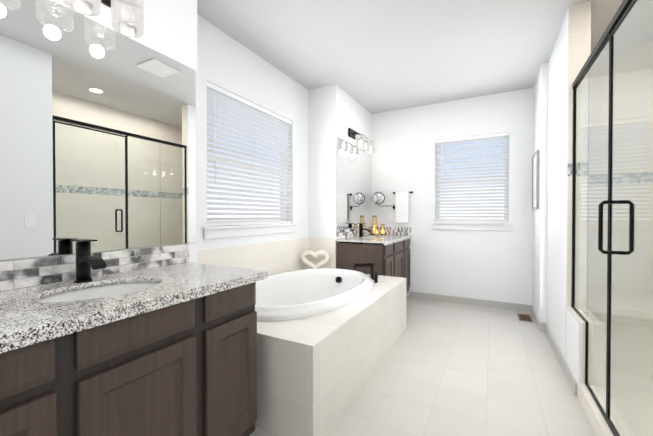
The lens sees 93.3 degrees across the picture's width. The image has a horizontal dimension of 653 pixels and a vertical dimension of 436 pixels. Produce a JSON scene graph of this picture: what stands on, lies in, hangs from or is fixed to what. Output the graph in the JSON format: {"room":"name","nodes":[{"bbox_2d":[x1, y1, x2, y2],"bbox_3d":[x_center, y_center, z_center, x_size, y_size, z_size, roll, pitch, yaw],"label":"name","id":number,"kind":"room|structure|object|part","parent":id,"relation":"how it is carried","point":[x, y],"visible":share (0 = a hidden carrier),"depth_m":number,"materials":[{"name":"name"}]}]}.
{"room":"bathroom","nodes":[
{"label":"bathroom","id":0,"kind":"room"},
{"bbox_2d":[0,0,197,262],"bbox_3d":[-1.680,-0.194,0.832,0.530,2.710,2.745,0,1,28],"label":"wall","id":1,"kind":"structure","parent":0,"point":[170,28],"depth_m":1.76,"materials":[{"name":"white paint"}]},
{"bbox_2d":[0,244,188,290],"bbox_3d":[-1.224,0.213,1.111,0.011,0.110,1.680,0,1,28],"label":"backsplash","id":2,"kind":"structure","parent":1,"relation":"attached to","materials":[{"name":"tile"}]},
{"bbox_2d":[0,0,195,259],"bbox_3d":[-1.212,-0.374,1.135,0.006,1.056,1.725,0,1,28],"label":"mirror","id":3,"kind":"object","parent":1,"relation":"attached to","point":[97,131],"visible":1,"depth_m":1.39,"materials":[{"name":"silver metal"}]},
{"bbox_2d":[62,0,143,37],"bbox_3d":[-1.026,-0.988,1.276,0.181,0.241,0.580,0,1,28],"label":"sconce","id":4,"kind":"object","parent":1,"relation":"attached to","point":[127,18],"visible":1,"depth_m":1.37,"materials":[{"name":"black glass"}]},
{"bbox_3d":[-1.002,-0.947,1.264,0.128,0.159,0.128,0,1,28],"label":"lamp shade","id":5,"kind":"part","parent":4,"relation":"part of","materials":[{"name":"clear glass"}]},
{"bbox_3d":[-1.097,-1.054,1.314,0.020,0.110,0.580,0,1,28],"label":"plate","id":6,"kind":"part","parent":4,"relation":"part of","materials":[{"name":"black metal"}]},
{"bbox_3d":[-0.917,-0.948,1.423,0.128,0.159,0.128,0,1,28],"label":"lamp shade","id":7,"kind":"part","parent":4,"relation":"part of","materials":[{"name":"clear glass"}]},
{"bbox_2d":[197,14,307,250],"bbox_3d":[-0.746,-0.215,2.980,0.150,2.710,1.925,0,1,28],"label":"wall","id":8,"kind":"structure","parent":0,"point":[225,61],"depth_m":2.89,"materials":[{"name":"white paint"}]},
{"bbox_2d":[202,81,297,238],"bbox_3d":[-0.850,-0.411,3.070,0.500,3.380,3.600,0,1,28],"label":"window","id":9,"kind":"structure","parent":8,"relation":"in","point":[248,153],"depth_m":2.88,"materials":[{"name":"white plastic"}]},
{"bbox_3d":[-0.768,-0.520,3.026,0.004,1.070,1.110,0,1,28],"label":"glass","id":10,"kind":"part","parent":9,"relation":"part of","materials":[{"name":"clear glass"}]},
{"bbox_3d":[-0.768,-0.520,3.026,0.055,1.160,1.200,0,1,28],"label":"frame","id":11,"kind":"part","parent":9,"relation":"part of","materials":[{"name":"white plastic"}]},
{"bbox_2d":[198,238,335,275],"bbox_3d":[-0.512,0.691,2.864,0.380,0.900,1.925,0,1,28],"label":"wall tile","id":12,"kind":"structure","parent":8,"relation":"attached to","point":[276,257],"depth_m":3.18,"materials":[{"name":"beige tile"}]},
{"bbox_2d":[308,84,371,242],"bbox_3d":[0.163,-0.228,4.277,0.530,2.710,1.220,0,1,28],"label":"wall","id":13,"kind":"structure","parent":0,"point":[334,110],"depth_m":3.71,"materials":[{"name":"white paint"}]},
{"bbox_2d":[336,136,371,229],"bbox_3d":[0.403,-0.423,4.151,0.006,1.096,1.204,0,1,28],"label":"mirror","id":14,"kind":"object","parent":13,"relation":"attached to","point":[353,186],"visible":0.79,"depth_m":4.03,"materials":[{"name":"silver metal"}]},
{"bbox_2d":[336,227,371,238],"bbox_3d":[0.415,0.183,4.174,0.011,0.110,1.282,0,1,28],"label":"backsplash","id":15,"kind":"structure","parent":13,"relation":"attached to","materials":[{"name":"tile"}]},
{"bbox_2d":[348,128,374,153],"bbox_3d":[0.493,-1.030,4.115,0.181,0.241,0.580,0,1,28],"label":"sconce","id":16,"kind":"object","parent":13,"relation":"attached to","point":[364,143],"visible":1,"depth_m":4.00,"materials":[{"name":"glass"}]},
{"bbox_3d":[0.422,-1.096,4.152,0.020,0.110,0.580,0,1,28],"label":"plate","id":17,"kind":"part","parent":16,"relation":"part of","materials":[{"name":"black metal"}]},
{"bbox_3d":[0.432,-0.988,3.944,0.128,0.159,0.128,0,1,28],"label":"lamp shade","id":18,"kind":"part","parent":16,"relation":"part of","materials":[{"name":"clear glass"}]},
{"bbox_3d":[0.517,-0.989,4.103,0.128,0.159,0.128,0,1,28],"label":"lamp shade","id":19,"kind":"part","parent":16,"relation":"part of","materials":[{"name":"clear glass"}]},
{"bbox_3d":[0.602,-0.991,4.262,0.128,0.159,0.128,0,1,28],"label":"lamp shade","id":20,"kind":"part","parent":16,"relation":"part of","materials":[{"name":"clear glass"}]},
{"bbox_2d":[197,0,622,113],"bbox_3d":[0.570,-1.604,1.398,3.950,0.100,6.190,0,1,28],"label":"ceiling","id":21,"kind":"structure","parent":0,"point":[374,56],"depth_m":2.71,"materials":[{"name":"grey paint"}]},
{"bbox_2d":[249,297,595,435],"bbox_3d":[0.570,1.206,1.425,3.950,0.100,6.190,0,1,28],"label":"floor","id":22,"kind":"structure","parent":0,"point":[442,368],"depth_m":2.14,"materials":[{"name":"tile"}]},
{"bbox_2d":[0,271,267,435],"bbox_3d":[-0.962,0.726,0.975,0.604,0.868,1.680,0,1,28],"label":"bathroom vanity","id":23,"kind":"object","parent":22,"relation":"on","point":[156,341],"depth_m":1.03,"materials":[{"name":"brown wood"}]},
{"bbox_3d":[-0.797,0.374,0.685,0.020,0.114,0.310,0,1,28],"label":"drawer","id":24,"kind":"part","parent":23,"relation":"part of","materials":[{"name":"brown wood"}]},
{"bbox_3d":[-0.797,0.734,0.689,0.020,0.542,0.310,0,1,28],"label":"door","id":25,"kind":"part","parent":23,"relation":"part of","materials":[{"name":"brown wood"}]},
{"bbox_3d":[-0.743,0.687,0.830,0.018,0.748,1.610,0,1,28],"label":"frame","id":26,"kind":"part","parent":23,"relation":"part of","materials":[{"name":"brown wood"}]},
{"bbox_2d":[0,263,263,338],"bbox_3d":[-0.962,0.281,0.971,0.604,0.022,1.680,0,1,28],"label":"countertop","id":27,"kind":"structure","parent":23,"relation":"on","point":[19,314],"depth_m":1.09,"materials":[{"name":"grey stone"}]},
{"bbox_2d":[70,239,107,282],"bbox_3d":[-0.993,0.178,1.287,0.186,0.178,0.062,0,1,28],"label":"faucet","id":28,"kind":"object","parent":27,"relation":"on","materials":[{"name":"black metal"}]},
{"bbox_2d":[28,275,163,306],"bbox_3d":[-0.859,0.359,1.195,0.361,0.163,0.456,0,1,28],"label":"sink","id":29,"kind":"object","parent":27,"relation":"in","point":[133,283],"depth_m":1.30,"materials":[{"name":"white ceramic"}]},
{"bbox_3d":[-0.609,0.370,1.038,0.020,0.114,0.390,0,1,28],"label":"drawer","id":30,"kind":"part","parent":23,"relation":"part of","materials":[{"name":"brown wood"}]},
{"bbox_3d":[-0.609,0.730,1.042,0.020,0.542,0.390,0,1,28],"label":"door","id":31,"kind":"part","parent":23,"relation":"part of","materials":[{"name":"brown wood"}]},
{"bbox_3d":[-0.422,0.367,1.387,0.020,0.114,0.303,0,1,28],"label":"drawer","id":32,"kind":"part","parent":23,"relation":"part of","materials":[{"name":"brown wood"}]},
{"bbox_3d":[-0.422,0.727,1.391,0.020,0.542,0.303,0,1,28],"label":"door","id":33,"kind":"part","parent":23,"relation":"part of","materials":[{"name":"brown wood"}]},
{"bbox_2d":[255,263,406,435],"bbox_3d":[-0.143,0.798,2.662,1.198,0.690,1.911,0,1,28],"label":"tub deck","id":34,"kind":"object","parent":22,"relation":"on","point":[327,338],"visible":0.77,"depth_m":1.90,"materials":[{"name":"tile"}]},
{"bbox_2d":[301,250,329,268],"bbox_3d":[-0.130,0.489,3.556,0.341,0.248,0.060,0,1,1],"label":"decor","id":35,"kind":"object","parent":34,"relation":"on","point":[315,255],"visible":0.94,"depth_m":3.53,"materials":[{"name":"beige ceramic"}]},
{"bbox_3d":[0.373,0.475,3.106,0.196,0.052,0.166,0,1,28],"label":"filler arm","id":36,"kind":"part","parent":34,"relation":"part of"},
{"bbox_3d":[0.467,0.534,3.124,0.034,0.170,0.034,0,1,28],"label":"filler post","id":37,"kind":"part","parent":34,"relation":"part of","materials":[{"name":"black metal"}]},
{"bbox_3d":[0.481,0.580,2.992,0.032,0.080,0.032,0,1,28],"label":"handle stem","id":38,"kind":"part","parent":34,"relation":"part of","materials":[{"name":"black metal"}]},
{"bbox_2d":[336,235,411,292],"bbox_3d":[0.677,0.696,4.039,0.604,0.868,1.282,0,1,28],"label":"bathroom vanity","id":39,"kind":"object","parent":22,"relation":"on","point":[388,253],"depth_m":3.56,"materials":[{"name":"brown wood"}]},
{"bbox_2d":[352,235,407,242],"bbox_3d":[0.677,0.251,4.035,0.604,0.022,1.282,0,1,28],"label":"countertop","id":40,"kind":"structure","parent":39,"relation":"on","point":[359,238],"depth_m":3.61,"materials":[{"name":"grey stone"}]},
{"bbox_2d":[360,223,370,234],"bbox_3d":[0.495,0.151,4.069,0.186,0.178,0.062,0,1,28],"label":"faucet","id":41,"kind":"object","parent":40,"relation":"on","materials":[{"name":"black metal"}]},
{"bbox_2d":[371,216,377,234],"bbox_3d":[0.702,0.095,4.502,0.108,0.280,0.108,0,1,28],"label":"vase","id":42,"kind":"object","parent":40,"relation":"on","point":[374,223],"visible":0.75,"depth_m":4.47,"materials":[{"name":"gold glass"}]},
{"bbox_2d":[364,235,387,238],"bbox_3d":[0.629,0.332,3.976,0.361,0.163,0.456,0,1,28],"label":"sink","id":43,"kind":"object","parent":40,"relation":"in","point":[365,236],"depth_m":4.15,"materials":[{"name":"white ceramic"}]},
{"bbox_2d":[374,227,379,234],"bbox_3d":[0.717,0.181,4.382,0.085,0.110,0.085,0,1,28],"label":"vase","id":44,"kind":"object","parent":40,"relation":"on","point":[376,232],"visible":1,"depth_m":4.36,"materials":[{"name":"gold glass"}]},
{"bbox_2d":[380,224,385,234],"bbox_3d":[0.818,0.160,4.475,0.095,0.150,0.095,0,1,28],"label":"vase","id":45,"kind":"object","parent":40,"relation":"on","point":[382,230],"visible":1,"depth_m":4.45,"materials":[{"name":"gold glass"}]},
{"bbox_3d":[0.710,0.346,3.502,0.020,0.114,0.300,0,1,28],"label":"drawer","id":46,"kind":"part","parent":39,"relation":"part of","materials":[{"name":"brown wood"}]},
{"bbox_3d":[0.710,0.706,3.506,0.020,0.542,0.300,0,1,28],"label":"door","id":47,"kind":"part","parent":39,"relation":"part of","materials":[{"name":"brown wood"}]},
{"bbox_3d":[0.896,0.657,3.893,0.018,0.748,1.212,0,1,28],"label":"frame","id":48,"kind":"part","parent":39,"relation":"part of","materials":[{"name":"brown wood"}]},
{"bbox_3d":[0.903,0.343,3.864,0.020,0.114,0.420,0,1,28],"label":"drawer","id":49,"kind":"part","parent":39,"relation":"part of","materials":[{"name":"brown wood"}]},
{"bbox_3d":[0.903,0.703,3.867,0.020,0.542,0.420,0,1,28],"label":"door","id":50,"kind":"part","parent":39,"relation":"part of","materials":[{"name":"brown wood"}]},
{"bbox_3d":[1.106,0.339,4.243,0.020,0.114,0.340,0,1,28],"label":"drawer","id":51,"kind":"part","parent":39,"relation":"part of","materials":[{"name":"brown wood"}]},
{"bbox_3d":[1.106,0.699,4.246,0.020,0.542,0.340,0,1,28],"label":"door","id":52,"kind":"part","parent":39,"relation":"part of","materials":[{"name":"brown wood"}]},
{"bbox_2d":[517,313,532,321],"bbox_3d":[2.270,1.131,3.532,0.130,0.008,0.270,0,1,28],"label":"floor vent","id":53,"kind":"object","parent":22,"relation":"in","point":[524,317],"visible":1,"depth_m":3.52,"materials":[{"name":"brown metal"}]},
{"bbox_2d":[566,309,580,382],"bbox_3d":[1.751,0.909,2.104,0.120,0.480,0.368,0,1,28],"label":"wall","id":54,"kind":"structure","parent":22,"relation":"on","point":[573,343],"depth_m":2.09,"materials":[{"name":"white paint"}]},
{"bbox_2d":[567,307,584,383],"bbox_3d":[1.756,0.888,2.103,0.129,0.462,0.390,0,1,28],"label":"wall tile","id":55,"kind":"structure","parent":54,"relation":"attached to","point":[576,316],"depth_m":1.95,"materials":[{"name":"beige tile"}]},
{"bbox_2d":[578,382,613,435],"bbox_3d":[1.400,1.103,1.450,0.120,0.105,1.120,0,1,28],"label":"shower curb","id":56,"kind":"object","parent":22,"relation":"on","point":[598,423],"depth_m":1.71,"materials":[{"name":"tile"}]},
{"bbox_2d":[571,0,652,435],"bbox_3d":[1.469,0.033,1.611,0.137,2.029,1.484,0,1,28],"label":"shower enclosure","id":57,"kind":"object","parent":56,"relation":"on","point":[612,236],"visible":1,"depth_m":1.47,"materials":[{"name":"clear glass"}]},
{"bbox_3d":[1.635,0.047,1.920,0.008,1.992,0.780,0,1,28],"label":"panel","id":58,"kind":"part","parent":57,"relation":"part of","materials":[{"name":"clear glass"}]},
{"bbox_3d":[1.287,0.052,1.271,0.008,1.960,0.676,0,1,28],"label":"door","id":59,"kind":"part","parent":57,"relation":"part of","materials":[{"name":"clear glass"}]},
{"bbox_2d":[372,88,533,304],"bbox_3d":[1.994,-0.226,4.074,3.950,2.710,0.150,0,1,28],"label":"wall","id":60,"kind":"structure","parent":0,"point":[488,265],"depth_m":4.12,"materials":[{"name":"white paint"}]},
{"bbox_2d":[373,192,394,209],"bbox_3d":[0.844,-0.258,4.520,0.304,0.267,0.146,0,1,28],"label":"magnifying mirror","id":61,"kind":"object","parent":60,"relation":"attached to","point":[378,198],"visible":0.96,"depth_m":4.48,"materials":[{"name":"black metal"}]},
{"bbox_3d":[0.757,-0.299,4.484,0.164,0.164,0.001,0,1,28],"label":"glass","id":62,"kind":"part","parent":61,"relation":"part of","materials":[{"name":"silver metal"}]},
{"bbox_2d":[389,212,393,219],"bbox_3d":[0.960,-0.035,4.538,0.074,0.116,0.010,0,1,28],"label":"switch plate","id":63,"kind":"object","parent":60,"relation":"attached to","point":[391,215],"visible":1,"depth_m":4.54,"materials":[{"name":"white plastic"}]},
{"bbox_2d":[378,227,410,234],"bbox_3d":[0.952,0.180,4.541,0.586,0.110,0.011,0,1,28],"label":"backsplash","id":64,"kind":"structure","parent":60,"relation":"attached to","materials":[{"name":"tile"}]},
{"bbox_2d":[393,191,412,222],"bbox_3d":[1.090,-0.168,4.430,0.286,0.448,0.074,0,1,28],"label":"towel","id":65,"kind":"object","parent":60,"relation":"attached to","point":[401,207],"visible":1,"depth_m":4.39,"materials":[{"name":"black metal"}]},
{"bbox_2d":[410,291,529,311],"bbox_3d":[1.844,1.087,4.074,1.465,0.085,0.014,0,1,28],"label":"baseboard","id":66,"kind":"structure","parent":60,"relation":"attached to","point":[454,299],"depth_m":4.03,"materials":[{"name":"grey"}]},
{"bbox_2d":[436,132,508,222],"bbox_3d":[1.920,-0.513,4.113,0.880,1.135,0.137,0,1,28],"label":"window blind","id":67,"kind":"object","parent":60,"relation":"in","point":[483,220],"depth_m":4.11,"materials":[{"name":"white plastic"}]},
{"bbox_2d":[436,137,507,217],"bbox_3d":[1.903,-0.520,4.080,0.864,1.012,0.047,0,1,28],"label":"window","id":68,"kind":"structure","parent":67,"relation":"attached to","point":[446,147],"depth_m":4.06,"materials":[{"name":"white"}]},
{"bbox_2d":[431,222,513,230],"bbox_3d":[1.896,0.101,4.073,0.980,0.097,0.130,0,1,28],"label":"window sill","id":69,"kind":"structure","parent":60,"relation":"attached to","point":[472,226],"depth_m":4.02,"materials":[{"name":"white paint"}]},
{"bbox_2d":[532,62,547,322],"bbox_3d":[2.938,-0.216,3.104,1.370,2.710,0.670,0,1,28],"label":"wall","id":70,"kind":"structure","parent":0,"point":[539,271],"depth_m":3.13,"materials":[{"name":"white paint"}]},
{"bbox_2d":[532,150,539,209],"bbox_3d":[2.321,-0.414,3.427,0.024,0.620,0.440,0,1,28],"label":"picture frame","id":71,"kind":"object","parent":70,"relation":"attached to","point":[535,180],"visible":1,"depth_m":3.40,"materials":[{"name":"silver metal"}]},
{"bbox_2d":[534,162,535,200],"bbox_3d":[2.321,-0.414,3.427,0.002,0.420,0.260,0,1,28],"label":"art","id":72,"kind":"object","parent":71,"relation":"attached to","point":[534,162],"depth_m":3.44,"materials":[{"name":"grey"}]},
{"bbox_2d":[530,305,541,330],"bbox_3d":[2.320,1.093,3.423,0.019,0.085,0.654,0,1,28],"label":"baseboard","id":73,"kind":"structure","parent":70,"relation":"attached to","point":[539,324],"depth_m":3.32,"materials":[{"name":"grey"}]},
{"bbox_2d":[547,8,568,359],"bbox_3d":[2.061,-0.212,2.672,0.120,2.710,0.920,0,1,28],"label":"wall","id":74,"kind":"structure","parent":0,"point":[557,183],"depth_m":2.61,"materials":[{"name":"white paint"}]},
{"bbox_2d":[543,322,577,396],"bbox_3d":[1.914,1.102,2.559,0.020,0.085,1.280,0,1,28],"label":"baseboard","id":75,"kind":"structure","parent":74,"relation":"attached to","point":[570,377],"depth_m":2.35,"materials":[{"name":"grey"}]},
{"bbox_2d":[566,1,590,319],"bbox_3d":[2.098,-0.211,2.634,0.040,2.710,0.912,0,1,28],"label":"shower wall tile","id":76,"kind":"structure","parent":74,"relation":"attached to","point":[579,34],"depth_m":2.27,"materials":[{"name":"beige tile"}]}
]}

